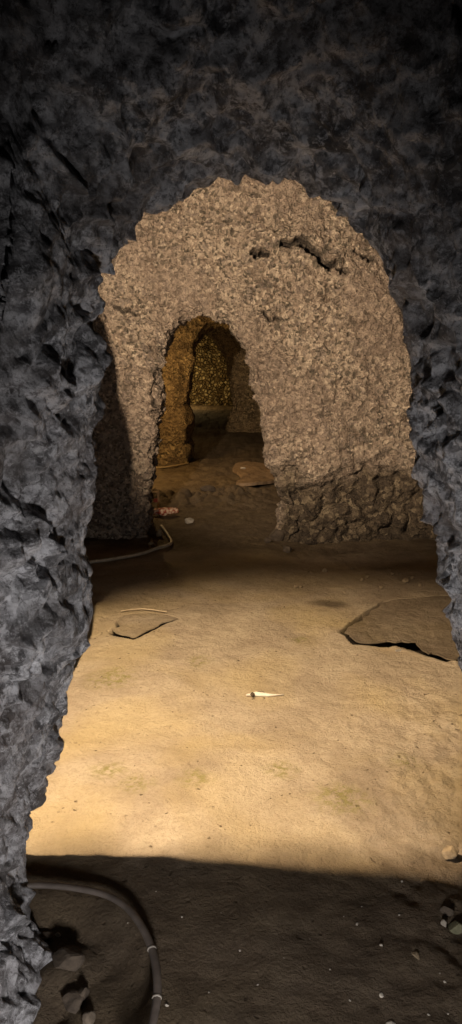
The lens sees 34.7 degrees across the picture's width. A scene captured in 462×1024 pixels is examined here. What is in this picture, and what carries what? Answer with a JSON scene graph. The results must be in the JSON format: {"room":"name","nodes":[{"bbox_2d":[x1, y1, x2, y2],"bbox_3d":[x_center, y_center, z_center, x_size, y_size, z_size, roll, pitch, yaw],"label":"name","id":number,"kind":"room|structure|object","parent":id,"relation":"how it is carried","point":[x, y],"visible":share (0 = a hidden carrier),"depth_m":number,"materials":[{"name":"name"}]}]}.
{"room":"underground tunnel","nodes":[
{"label":"underground tunnel","id":0,"kind":"room"},
{"bbox_2d":[156,316,229,466],"bbox_3d":[0.115,-2.720,10.099,6.860,4.984,0.856,0,12,0],"label":"wall","id":1,"kind":"structure","parent":0,"point":[177,444],"depth_m":10.07,"materials":[{"name":"brown stone"}]},
{"bbox_2d":[189,335,232,405],"bbox_3d":[0.000,-4.559,21.059,8.001,3.400,0.310,0,12,0],"label":"wall","id":2,"kind":"structure","parent":0,"point":[211,385],"depth_m":21.21,"materials":[{"name":"stone"}]},
{"bbox_2d":[0,0,461,1023],"bbox_3d":[0.108,-0.837,1.219,6.319,4.524,1.435,0,12,0],"label":"wall","id":3,"kind":"structure","parent":0,"point":[113,112],"depth_m":1.62,"materials":[{"name":"stone"}]},
{"bbox_2d":[206,326,261,432],"bbox_3d":[-1.060,-3.872,14.250,7.240,4.871,0.851,0,12,0],"label":"wall","id":4,"kind":"structure","parent":0,"point":[244,416],"depth_m":14.28,"materials":[{"name":"brown stone"}]},
{"bbox_2d":[26,404,461,1023],"bbox_3d":[0.100,-1.320,13.172,7.000,0.215,25.700,0,12,0],"label":"floor","id":5,"kind":"structure","parent":0,"point":[262,823],"depth_m":2.67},
{"bbox_2d":[40,931,53,941],"bbox_3d":[-0.528,1.186,2.066,0.065,0.025,0.043,-1,12,-6],"label":"stone","id":6,"kind":"object","parent":5,"relation":"on","point":[45,936],"visible":0.56,"depth_m":2.06,"materials":[{"name":"brown stone"}]},
{"bbox_2d":[52,945,84,971],"bbox_3d":[-0.431,1.185,1.959,0.082,0.053,0.077,-7,14,-28],"label":"stone","id":7,"kind":"object","parent":5,"relation":"on","point":[70,958],"visible":1,"depth_m":1.94,"materials":[{"name":"stone"}]},
{"bbox_2d":[62,988,83,1013],"bbox_3d":[-0.397,1.232,1.861,0.055,0.041,0.062,5,13,21],"label":"stone","id":8,"kind":"object","parent":5,"relation":"on","point":[72,1001],"visible":0.98,"depth_m":1.85,"materials":[{"name":"stone"}]},
{"bbox_2d":[79,986,89,1000],"bbox_3d":[-0.375,1.220,1.878,0.024,0.041,0.036,4,13,19],"label":"stone","id":9,"kind":"object","parent":5,"relation":"on","point":[84,991],"visible":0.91,"depth_m":1.87,"materials":[{"name":"stone"}]},
{"bbox_2d":[82,1011,95,1023],"bbox_3d":[-0.345,1.236,1.804,0.034,0.036,0.030,-4,13,-17],"label":"stone","id":10,"kind":"object","parent":5,"relation":"on","point":[88,1017],"visible":1,"depth_m":1.80,"materials":[{"name":"beige stone"}]},
{"bbox_2d":[27,882,161,1023],"bbox_3d":[-0.348,1.139,1.942,0.284,0.024,0.732,-11,16,-40],"label":"curved pipe","id":11,"kind":"object","parent":5,"relation":"on","point":[151,948],"visible":0.94,"depth_m":2.01,"materials":[{"name":"grey metal"}]},
{"bbox_2d":[89,525,172,563],"bbox_3d":[-0.692,0.266,5.951,0.375,0.046,1.213,5,13,23],"label":"hose","id":12,"kind":"object","parent":5,"relation":"on","point":[161,526],"visible":0.96,"depth_m":5.70,"materials":[{"name":"rubber"}]},
{"bbox_2d":[121,608,166,611],"bbox_3d":[-0.527,0.598,4.512,0.283,0.016,0.070,0,12,0],"label":"stick","id":13,"kind":"object","parent":5,"relation":"on","point":[137,608],"visible":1,"depth_m":4.52,"materials":[{"name":"beige wood"}]},
{"bbox_2d":[112,612,177,637],"bbox_3d":[-0.538,0.643,4.322,0.295,0.025,0.381,10,16,39],"label":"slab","id":14,"kind":"object","parent":5,"relation":"on","point":[134,625],"visible":1,"depth_m":4.30,"materials":[{"name":"beige stone"}]},
{"bbox_2d":[152,491,159,507],"bbox_3d":[-0.748,-0.117,7.359,0.075,0.191,0.033,0,12,0],"label":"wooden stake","id":15,"kind":"object","parent":5,"relation":"on","point":[157,492],"visible":0.89,"depth_m":7.35,"materials":[{"name":"brown wood"}]},
{"bbox_2d":[156,529,162,536],"bbox_3d":[-0.614,0.180,6.312,0.059,0.072,0.077,1,12,4],"label":"stone","id":16,"kind":"object","parent":5,"relation":"on","point":[159,532],"visible":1,"depth_m":6.29,"materials":[{"name":"stone"}]},
{"bbox_2d":[153,507,177,515],"bbox_3d":[-0.639,-0.002,7.043,0.279,0.084,0.090,0,12,0],"label":"bundle","id":17,"kind":"object","parent":5,"relation":"on","point":[164,511],"visible":0.9,"depth_m":7.01,"materials":[{"name":"red"}]},
{"bbox_2d":[156,462,189,467],"bbox_3d":[-0.827,-0.621,9.956,0.651,0.037,0.144,-7,14,-28],"label":"cable","id":18,"kind":"object","parent":5,"relation":"on","point":[187,462],"visible":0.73,"depth_m":9.93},
{"bbox_2d":[185,518,193,523],"bbox_3d":[-0.379,0.080,6.744,0.085,0.054,0.068,-2,13,-11],"label":"stone","id":19,"kind":"object","parent":5,"relation":"on","point":[187,520],"visible":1,"depth_m":6.72,"materials":[{"name":"stone"}]},
{"bbox_2d":[200,485,214,491],"bbox_3d":[-0.255,-0.258,8.144,0.183,0.071,0.108,-1,12,-6],"label":"stone","id":20,"kind":"object","parent":5,"relation":"on","point":[210,488],"visible":0.98,"depth_m":8.12,"materials":[{"name":"stone"}]},
{"bbox_2d":[232,461,274,485],"bbox_3d":[0.339,-0.478,9.251,0.646,0.088,1.805,0,12,0],"label":"slab","id":21,"kind":"object","parent":5,"relation":"on","point":[255,473],"visible":0.86,"depth_m":9.11,"materials":[{"name":"brown stone"}]},
{"bbox_2d":[246,691,283,696],"bbox_3d":[0.155,0.832,3.396,0.172,0.018,0.041,-1,12,-7],"label":"scrap","id":22,"kind":"object","parent":5,"relation":"on","point":[258,693],"visible":1,"depth_m":3.38,"materials":[{"name":"white paper"}]},
{"bbox_2d":[264,537,271,542],"bbox_3d":[0.303,0.235,6.146,0.068,0.054,0.063,-5,13,-22],"label":"stone","id":23,"kind":"object","parent":5,"relation":"on","point":[267,539],"visible":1,"depth_m":6.12,"materials":[{"name":"brown stone"}]},
{"bbox_2d":[268,529,284,540],"bbox_3d":[0.390,0.193,6.302,0.138,0.111,0.114,-7,14,-28],"label":"stone","id":24,"kind":"object","parent":5,"relation":"on","point":[276,534],"visible":0.96,"depth_m":6.26,"materials":[{"name":"brown stone"}]},
{"bbox_2d":[283,545,291,552],"bbox_3d":[0.450,0.300,5.967,0.083,0.056,0.086,4,13,16],"label":"stone","id":25,"kind":"object","parent":5,"relation":"on","point":[287,549],"visible":1,"depth_m":5.93,"materials":[{"name":"brown stone"}]},
{"bbox_2d":[345,596,459,660],"bbox_3d":[1.106,0.631,4.358,0.720,0.042,1.145,5,13,20],"label":"slab","id":26,"kind":"object","parent":5,"relation":"on","point":[422,621],"visible":0.83,"depth_m":4.21,"materials":[{"name":"stone"}]},
{"bbox_2d":[411,951,419,959],"bbox_3d":[0.486,1.163,1.944,0.016,0.013,0.034,-4,13,-17],"label":"stone","id":27,"kind":"object","parent":5,"relation":"on","point":[414,953],"visible":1,"depth_m":1.94,"materials":[{"name":"stone"}]},
{"bbox_2d":[441,919,446,926],"bbox_3d":[0.589,1.137,2.046,0.016,0.024,0.015,10,16,38],"label":"stone","id":28,"kind":"object","parent":5,"relation":"on","point":[443,922],"visible":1,"depth_m":2.04,"materials":[{"name":"grey stone"}]},
{"bbox_2d":[440,906,453,915],"bbox_3d":[0.608,1.124,2.087,0.040,0.024,0.026,5,13,22],"label":"stone","id":29,"kind":"object","parent":5,"relation":"on","point":[444,910],"visible":1,"depth_m":2.08,"materials":[{"name":"grey stone"}]},
{"bbox_2d":[442,845,458,859],"bbox_3d":[0.690,1.068,2.317,0.052,0.040,0.049,-5,13,-22],"label":"stone","id":30,"kind":"object","parent":5,"relation":"on","point":[448,852],"visible":1,"depth_m":2.31,"materials":[{"name":"beige stone"}]},
{"bbox_2d":[448,921,461,934],"bbox_3d":[0.622,1.143,2.037,0.050,0.034,0.037,-2,13,-11],"label":"stone","id":31,"kind":"object","parent":5,"relation":"on","point":[455,927],"visible":1,"depth_m":2.02,"materials":[{"name":"stone"}]},
{"bbox_2d":[85,175,436,544],"bbox_3d":[-0.142,-2.437,5.980,8.408,5.610,0.928,0,12,0],"label":"wall","id":32,"kind":"structure","parent":0,"point":[312,310],"depth_m":5.89,"materials":[{"name":"beige stone"}]}
]}

